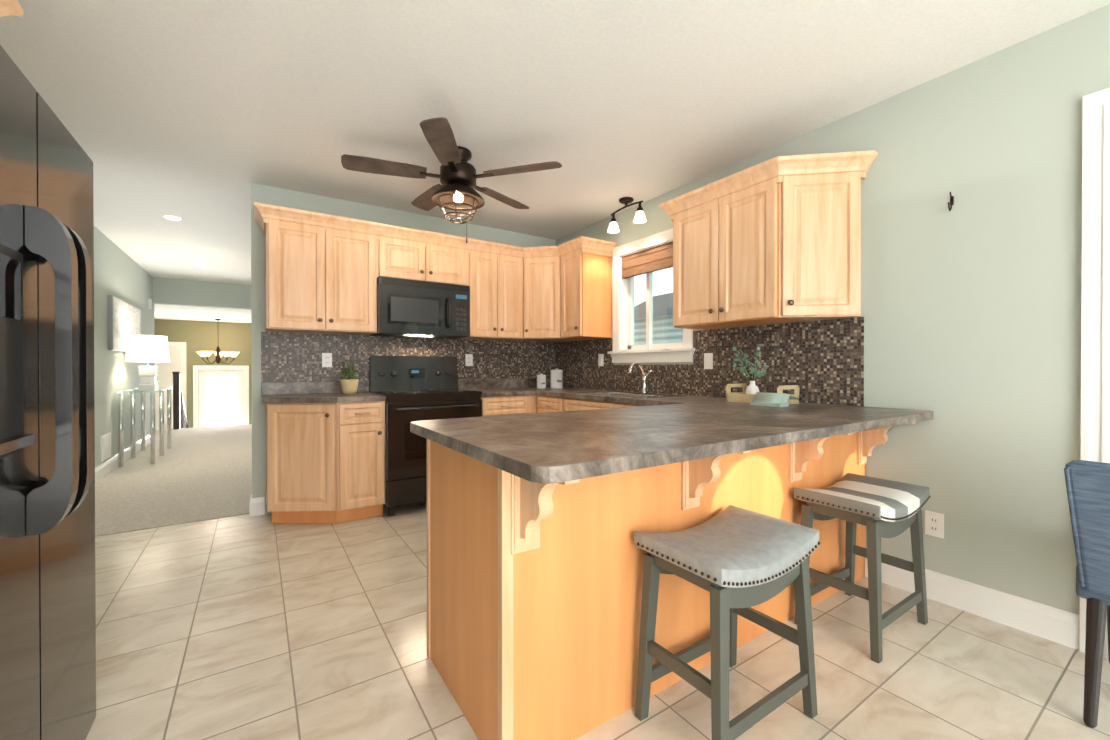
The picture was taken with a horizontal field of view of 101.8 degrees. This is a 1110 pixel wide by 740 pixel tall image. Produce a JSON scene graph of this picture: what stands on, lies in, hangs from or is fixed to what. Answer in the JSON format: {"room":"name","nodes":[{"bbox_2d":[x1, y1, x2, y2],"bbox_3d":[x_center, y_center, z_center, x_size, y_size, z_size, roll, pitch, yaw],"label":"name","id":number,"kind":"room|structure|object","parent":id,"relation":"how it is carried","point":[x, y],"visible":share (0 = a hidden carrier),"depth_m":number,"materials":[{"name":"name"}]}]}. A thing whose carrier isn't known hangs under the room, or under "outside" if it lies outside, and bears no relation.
{"room":"kitchen","nodes":[
{"label":"kitchen","id":0,"kind":"room"},
{"bbox_2d":[94,226,154,467],"bbox_3d":[-4.071,0.347,3.068,0.750,3.520,15.150,0,0,-34],"label":"wall","id":1,"kind":"structure","parent":0,"point":[119,273],"depth_m":5.07,"materials":[{"name":"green paint"}]},
{"bbox_2d":[0,0,23,16],"bbox_3d":[-1.636,-0.909,0.717,0.708,0.455,1.254,0,0,-34],"label":"upper cabinet","id":2,"kind":"object","parent":1,"relation":"attached to","point":[10,7],"visible":1,"depth_m":1.39,"materials":[{"name":"brown wood"}]},
{"bbox_2d":[100,433,110,461],"bbox_3d":[-4.719,0.808,4.741,0.016,0.260,0.350,0,0,-34],"label":"air vent","id":3,"kind":"object","parent":1,"relation":"in","point":[105,446],"visible":1,"depth_m":4.69,"materials":[{"name":"white"}]},
{"bbox_2d":[95,434,149,481],"bbox_3d":[-4.263,1.034,4.054,0.016,0.135,7.000,0,0,-34],"label":"baseboard","id":4,"kind":"structure","parent":1,"relation":"attached to","point":[106,467],"depth_m":4.95,"materials":[{"name":"white wood"}]},
{"bbox_2d":[107,295,140,351],"bbox_3d":[-5.154,-0.510,5.417,0.044,0.590,1.390,0,0,-34],"label":"picture","id":5,"kind":"object","parent":1,"relation":"attached to","point":[124,319],"visible":0.86,"depth_m":5.11,"materials":[{"name":"fabric"}]},
{"bbox_2d":[148,299,151,308],"bbox_3d":[-6.003,-0.982,6.682,0.030,0.140,0.080,0,0,-34],"label":"switch","id":6,"kind":"object","parent":1,"relation":"attached to","point":[149,303],"visible":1,"depth_m":6.66,"materials":[{"name":"white plastic"}]},
{"bbox_2d":[95,424,251,536],"bbox_3d":[-3.139,1.115,6.870,5.400,0.066,6.550,0,0,-34],"label":"floor carpet","id":7,"kind":"object","parent":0,"point":[195,474],"depth_m":4.35,"materials":[{"name":"beige carpet"}]},
{"bbox_2d":[118,387,170,466],"bbox_3d":[-5.098,0.666,5.641,0.340,0.844,1.270,0,0,-34],"label":"console table","id":8,"kind":"object","parent":7,"relation":"on","point":[132,427],"visible":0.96,"depth_m":5.55,"materials":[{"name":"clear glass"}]},
{"bbox_2d":[125,335,169,390],"bbox_3d":[-4.863,-0.082,5.391,0.400,0.650,0.400,0,0,-34],"label":"table lamp","id":9,"kind":"object","parent":8,"relation":"on","point":[147,348],"visible":1,"depth_m":5.30,"materials":[{"name":"white fabric"}]},
{"bbox_2d":[153,277,250,309],"bbox_3d":[-4.071,-1.240,8.442,5.200,0.400,0.120,0,0,-34],"label":"wall","id":10,"kind":"structure","parent":0,"point":[169,291],"depth_m":7.28,"materials":[{"name":"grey paint"}]},
{"bbox_2d":[154,304,250,322],"bbox_3d":[-5.212,-1.096,9.576,6.150,0.100,3.030,0,0,-34],"label":"ceiling","id":11,"kind":"structure","parent":0,"point":[179,312],"depth_m":8.30,"materials":[{"name":"paint"}]},
{"bbox_2d":[196,319,238,363],"bbox_3d":[-6.894,-0.583,9.231,0.714,0.923,0.686,0,0,-34],"label":"chandelier","id":12,"kind":"object","parent":11,"relation":"hanging from","point":[218,354],"visible":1,"depth_m":9.15,"materials":[{"name":"white glass"}]},
{"bbox_2d":[154,319,251,427],"bbox_3d":[-6.050,0.508,10.757,5.950,3.120,0.150,0,0,-34],"label":"wall","id":13,"kind":"structure","parent":0,"point":[195,336],"depth_m":9.70,"materials":[{"name":"yellow paint"}]},
{"bbox_2d":[155,342,248,429],"bbox_3d":[-7.599,0.743,9.675,1.710,2.660,0.102,0,0,-34],"label":"entry door","id":14,"kind":"structure","parent":13,"relation":"in","point":[220,395],"depth_m":9.75,"materials":[{"name":"white wood"}]},
{"bbox_2d":[251,183,555,513],"bbox_3d":[-1.116,-0.159,4.269,2.915,2.520,0.130,0,0,-34],"label":"wall","id":15,"kind":"structure","parent":0,"point":[270,195],"depth_m":3.51,"materials":[{"name":"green paint"}]},
{"bbox_2d":[262,214,381,334],"bbox_3d":[-1.812,-0.683,3.513,0.743,0.775,0.350,0,0,-34],"label":"upper cabinet","id":16,"kind":"object","parent":15,"relation":"attached to","point":[320,278],"depth_m":3.35,"materials":[{"name":"brown wood"}]},
{"bbox_2d":[261,332,555,394],"bbox_3d":[-1.118,-0.055,4.188,2.700,0.484,0.005,0,0,-34],"label":"backsplash","id":17,"kind":"structure","parent":15,"relation":"attached to","point":[291,357],"depth_m":3.91,"materials":[{"name":"tile"}]},
{"bbox_2d":[322,353,331,366],"bbox_3d":[-1.863,-0.081,3.685,0.072,0.116,0.008,0,0,-34],"label":"electrical outlet","id":18,"kind":"object","parent":17,"relation":"attached to","point":[326,359],"visible":1,"depth_m":3.68,"materials":[{"name":"white plastic"}]},
{"bbox_2d":[465,354,472,365],"bbox_3d":[-0.832,-0.095,4.368,0.072,0.116,0.008,0,0,-34],"label":"electrical outlet","id":19,"kind":"object","parent":17,"relation":"attached to","point":[468,359],"visible":1,"depth_m":4.37,"materials":[{"name":"white plastic"}]},
{"bbox_2d":[378,234,469,285],"bbox_3d":[-1.182,-0.908,3.930,0.767,0.329,0.350,0,0,-34],"label":"upper cabinet","id":20,"kind":"object","parent":15,"relation":"attached to","point":[418,259],"depth_m":3.77,"materials":[{"name":"brown wood"}]},
{"bbox_2d":[369,276,469,338],"bbox_3d":[-1.153,-0.515,3.887,0.760,0.445,0.440,0,0,-34],"label":"microwave","id":21,"kind":"object","parent":20,"relation":"attached to","point":[415,308],"visible":1,"depth_m":3.73,"materials":[{"name":"black metal"}]},
{"bbox_2d":[457,246,521,340],"bbox_3d":[-0.627,-0.687,4.299,0.563,0.775,0.350,0,0,-34],"label":"upper cabinet","id":22,"kind":"object","parent":15,"relation":"attached to","point":[495,276],"depth_m":4.15,"materials":[{"name":"brown wood"}]},
{"bbox_2d":[522,250,561,337],"bbox_3d":[-0.122,-0.687,4.279,0.262,0.764,0.266,0,0,-34],"label":"upper cabinet","id":23,"kind":"object","parent":15,"relation":"attached to","point":[541,270],"depth_m":4.27,"materials":[{"name":"brown wood"}]},
{"bbox_2d":[0,0,1109,284],"bbox_3d":[-0.733,-1.465,3.365,5.550,0.100,12.270,0,0,-34],"label":"ceiling","id":24,"kind":"structure","parent":0,"point":[198,116],"depth_m":2.26,"materials":[{"name":"paint"}]},
{"bbox_2d":[162,216,182,220],"bbox_3d":[-3.565,-1.416,4.205,0.150,0.002,0.150,0,0,-34],"label":"recessed light","id":25,"kind":"object","parent":24,"relation":"in","point":[173,218],"visible":1,"depth_m":4.22,"materials":[{"name":"white"}]},
{"bbox_2d":[341,117,561,242],"bbox_3d":[-0.660,-1.120,2.954,1.330,0.584,1.296,0,0,-34],"label":"ceiling fan","id":26,"kind":"object","parent":24,"relation":"hanging from","point":[457,176],"visible":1,"depth_m":2.82,"materials":[{"name":"brown wood"}]},
{"bbox_2d":[608,197,645,232],"bbox_3d":[0.592,-1.304,3.747,0.120,0.224,0.420,0,0,-34],"label":"track spotlight","id":27,"kind":"object","parent":24,"relation":"attached to","point":[638,218],"visible":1,"depth_m":3.71,"materials":[{"name":"brown metal"}]},
{"bbox_2d":[86,501,1109,739],"bbox_3d":[0.200,1.147,0.985,4.460,0.060,6.950,0,0,-34],"label":"floor","id":28,"kind":"structure","parent":0,"point":[247,627],"depth_m":1.72,"materials":[{"name":"beige tile"}]},
{"bbox_2d":[0,45,95,739],"bbox_3d":[-1.487,0.243,0.792,0.921,1.750,0.900,0,0,-34],"label":"fridge","id":29,"kind":"object","parent":28,"relation":"on","point":[47,572],"visible":1,"depth_m":1.01,"materials":[{"name":"black metal"}]},
{"bbox_2d":[262,381,385,522],"bbox_3d":[-1.741,0.601,3.389,0.766,1.008,0.647,0,0,-34],"label":"base cabinet","id":30,"kind":"object","parent":28,"relation":"on","point":[325,446],"depth_m":3.19,"materials":[{"name":"brown wood"}]},
{"bbox_2d":[339,360,358,393],"bbox_3d":[-1.624,0.056,3.558,0.140,0.265,0.145,0,0,-34],"label":"potted plant","id":31,"kind":"object","parent":30,"relation":"on","point":[349,385],"visible":1,"depth_m":3.52,"materials":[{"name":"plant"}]},
{"bbox_2d":[369,356,481,515],"bbox_3d":[-1.083,0.491,3.787,0.768,1.225,0.693,0,0,-34],"label":"range","id":32,"kind":"object","parent":28,"relation":"on","point":[414,388],"visible":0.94,"depth_m":3.52,"materials":[{"name":"black metal"}]},
{"bbox_2d":[458,378,533,409],"bbox_3d":[-0.570,0.597,4.166,0.503,1.008,0.647,0,0,-34],"label":"base cabinet","id":33,"kind":"object","parent":28,"relation":"on","point":[497,394],"depth_m":4.07,"materials":[{"name":"brown wood"}]},
{"bbox_2d":[410,398,881,739],"bbox_3d":[0.358,0.656,1.784,1.590,0.914,0.990,0,0,-34],"label":"kitchen peninsula","id":34,"kind":"object","parent":28,"relation":"on","point":[544,504],"depth_m":1.44,"materials":[{"name":"brown wood"}]},
{"bbox_2d":[634,505,819,739],"bbox_3d":[0.553,0.815,1.454,0.511,0.599,0.341,0,0,-34],"label":"stool","id":35,"kind":"object","parent":28,"relation":"on","point":[734,561],"visible":1,"depth_m":1.39,"materials":[{"name":"grey paint"}]},
{"bbox_2d":[534,362,933,444],"bbox_3d":[0.652,0.523,3.374,0.657,1.164,3.317,0,0,-34],"label":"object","id":36,"kind":"object","parent":28,"relation":"on","point":[565,396],"depth_m":3.15,"materials":[{"name":"grey stone"}]},
{"bbox_2d":[537,373,545,388],"bbox_3d":[-0.135,0.109,4.507,0.096,0.151,0.095,0,0,-34],"label":"canister","id":37,"kind":"object","parent":36,"relation":"on","point":[541,379],"depth_m":4.47,"materials":[{"name":"white ceramic"}]},
{"bbox_2d":[550,368,562,388],"bbox_3d":[0.017,0.083,4.512,0.129,0.201,0.128,0,0,-34],"label":"canister","id":38,"kind":"object","parent":36,"relation":"on","point":[556,378],"depth_m":4.46,"materials":[{"name":"white ceramic"}]},
{"bbox_2d":[262,378,933,482],"bbox_3d":[-0.200,0.165,2.806,2.693,0.131,3.315,0,0,-34],"label":"countertop","id":39,"kind":"structure","parent":36,"relation":"on","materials":[{"name":"laminate"}]},
{"bbox_2d":[574,362,686,397],"bbox_3d":[0.565,0.149,3.532,0.440,0.426,0.800,0,0,-34],"label":"sink","id":40,"kind":"object","parent":36,"relation":"in","point":[644,393],"depth_m":3.58,"materials":[{"name":"metal"}]},
{"bbox_2d":[725,347,798,406],"bbox_3d":[1.223,0.025,2.654,0.348,0.340,0.412,0,0,-34],"label":"decorative tray","id":41,"kind":"object","parent":36,"relation":"on","point":[751,394],"visible":1,"depth_m":2.69,"materials":[{"name":"wood"}]},
{"bbox_2d":[793,473,930,663],"bbox_3d":[1.345,0.813,1.979,0.511,0.599,0.341,0,0,-34],"label":"stool","id":42,"kind":"object","parent":28,"relation":"on","point":[854,500],"visible":0.98,"depth_m":1.90,"materials":[{"name":"grey paint"}]},
{"bbox_2d":[1064,460,1109,727],"bbox_3d":[2.005,0.705,1.399,0.591,0.822,0.491,0,0,-34],"label":"dining chair","id":43,"kind":"object","parent":28,"relation":"on","point":[1088,487],"visible":1,"depth_m":1.42,"materials":[{"name":"blue"}]},
{"bbox_2d":[556,4,1109,614],"bbox_3d":[1.935,-0.149,2.166,0.155,2.520,7.010,0,0,-34],"label":"wall","id":44,"kind":"structure","parent":0,"point":[972,316],"depth_m":2.09,"materials":[{"name":"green paint"}]},
{"bbox_2d":[562,246,612,340],"bbox_3d":[0.284,-0.686,4.199,0.350,0.775,0.327,0,0,-34],"label":"upper cabinet","id":45,"kind":"object","parent":44,"relation":"attached to","point":[586,271],"depth_m":4.07,"materials":[{"name":"brown wood"}]},
{"bbox_2d":[598,354,603,365],"bbox_3d":[0.434,-0.094,4.278,0.010,0.116,0.072,0,0,-34],"label":"light switch","id":46,"kind":"object","parent":44,"relation":"attached to","point":[600,359],"visible":1,"depth_m":4.27,"materials":[{"name":"white plastic"}]},
{"bbox_2d":[607,228,694,362],"bbox_3d":[0.828,-0.587,3.787,0.205,1.050,0.950,0,0,-34],"label":"window","id":47,"kind":"structure","parent":44,"relation":"in","point":[626,349],"depth_m":3.89,"materials":[{"name":"white"}]},
{"bbox_2d":[622,242,672,278],"bbox_3d":[0.813,-0.926,3.775,0.042,0.202,0.702,0,0,-34],"label":"window blind","id":48,"kind":"object","parent":47,"relation":"attached to","point":[654,259],"visible":0.67,"depth_m":3.78,"materials":[{"name":"brown wood"}]},
{"bbox_2d":[704,353,712,368],"bbox_3d":[1.109,-0.064,3.261,0.010,0.116,0.072,0,0,-34],"label":"light switch","id":49,"kind":"object","parent":44,"relation":"attached to","point":[708,360],"visible":1,"depth_m":3.26,"materials":[{"name":"white plastic"}]},
{"bbox_2d":[670,174,789,329],"bbox_3d":[1.156,-0.679,2.885,0.350,0.775,0.754,0,0,-34],"label":"upper cabinet","id":50,"kind":"object","parent":44,"relation":"attached to","point":[776,240],"depth_m":2.74,"materials":[{"name":"brown wood"}]},
{"bbox_2d":[778,154,865,317],"bbox_3d":[1.439,-0.678,2.447,0.303,0.764,0.271,0,0,-34],"label":"upper cabinet","id":51,"kind":"object","parent":44,"relation":"attached to","point":[819,263],"depth_m":2.44,"materials":[{"name":"brown wood"}]},
{"bbox_2d":[925,510,943,538],"bbox_3d":[1.835,0.746,2.181,0.008,0.116,0.072,0,0,-34],"label":"electrical outlet","id":52,"kind":"object","parent":44,"relation":"attached to","point":[934,523],"visible":1,"depth_m":2.18,"materials":[{"name":"white plastic"}]},
{"bbox_2d":[948,192,953,210],"bbox_3d":[1.852,-0.789,2.113,0.048,0.091,0.012,0,0,-34],"label":"hook","id":53,"kind":"object","parent":44,"relation":"attached to","point":[951,203],"visible":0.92,"depth_m":2.12,"materials":[{"name":"brown metal"}]},
{"bbox_2d":[865,558,1079,649],"bbox_3d":[1.880,1.044,2.110,0.016,0.135,0.756,0,0,-34],"label":"baseboard","id":54,"kind":"structure","parent":44,"relation":"attached to","point":[1057,625],"depth_m":2.00,"materials":[{"name":"white wood"}]},
{"bbox_2d":[1079,88,1109,659],"bbox_3d":[2.755,0.023,0.913,0.174,2.190,2.195,0,0,-34],"label":"trim","id":55,"kind":"structure","parent":44,"relation":"attached to","point":[1095,368],"depth_m":1.75,"materials":[{"name":"white wood"}]},
{"label":"outside","id":56,"kind":"structure","parent":0,"visible":0},
{"bbox_2d":[634,267,672,305],"bbox_3d":[6.519,-2.411,6.628,0.050,11.000,20.000,0,0,-34],"label":"sky","id":57,"kind":"structure","parent":56,"point":[655,285],"depth_m":12.25,"materials":[{"name":"white"}]},
{"bbox_3d":[-5.664,1.601,10.136,6.000,1.060,1.720,0,0,-34],"label":"floor","id":58,"kind":"structure","parent":0,"visible":0},
{"bbox_2d":[172,372,188,429],"bbox_3d":[-6.474,1.050,9.274,3.100,2.049,1.454,0,0,-34],"label":"stair rail","id":59,"kind":"object","parent":58,"relation":"on","point":[179,418],"visible":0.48,"depth_m":8.18,"materials":[{"name":"black wood"}]},
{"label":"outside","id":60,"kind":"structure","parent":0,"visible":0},
{"bbox_2d":[634,292,682,344],"bbox_3d":[4.539,0.235,5.329,4.700,3.720,12.000,0,0,-34],"label":"house","id":61,"kind":"structure","parent":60,"point":[661,321],"depth_m":8.28,"materials":[{"name":"grey"}]}
]}

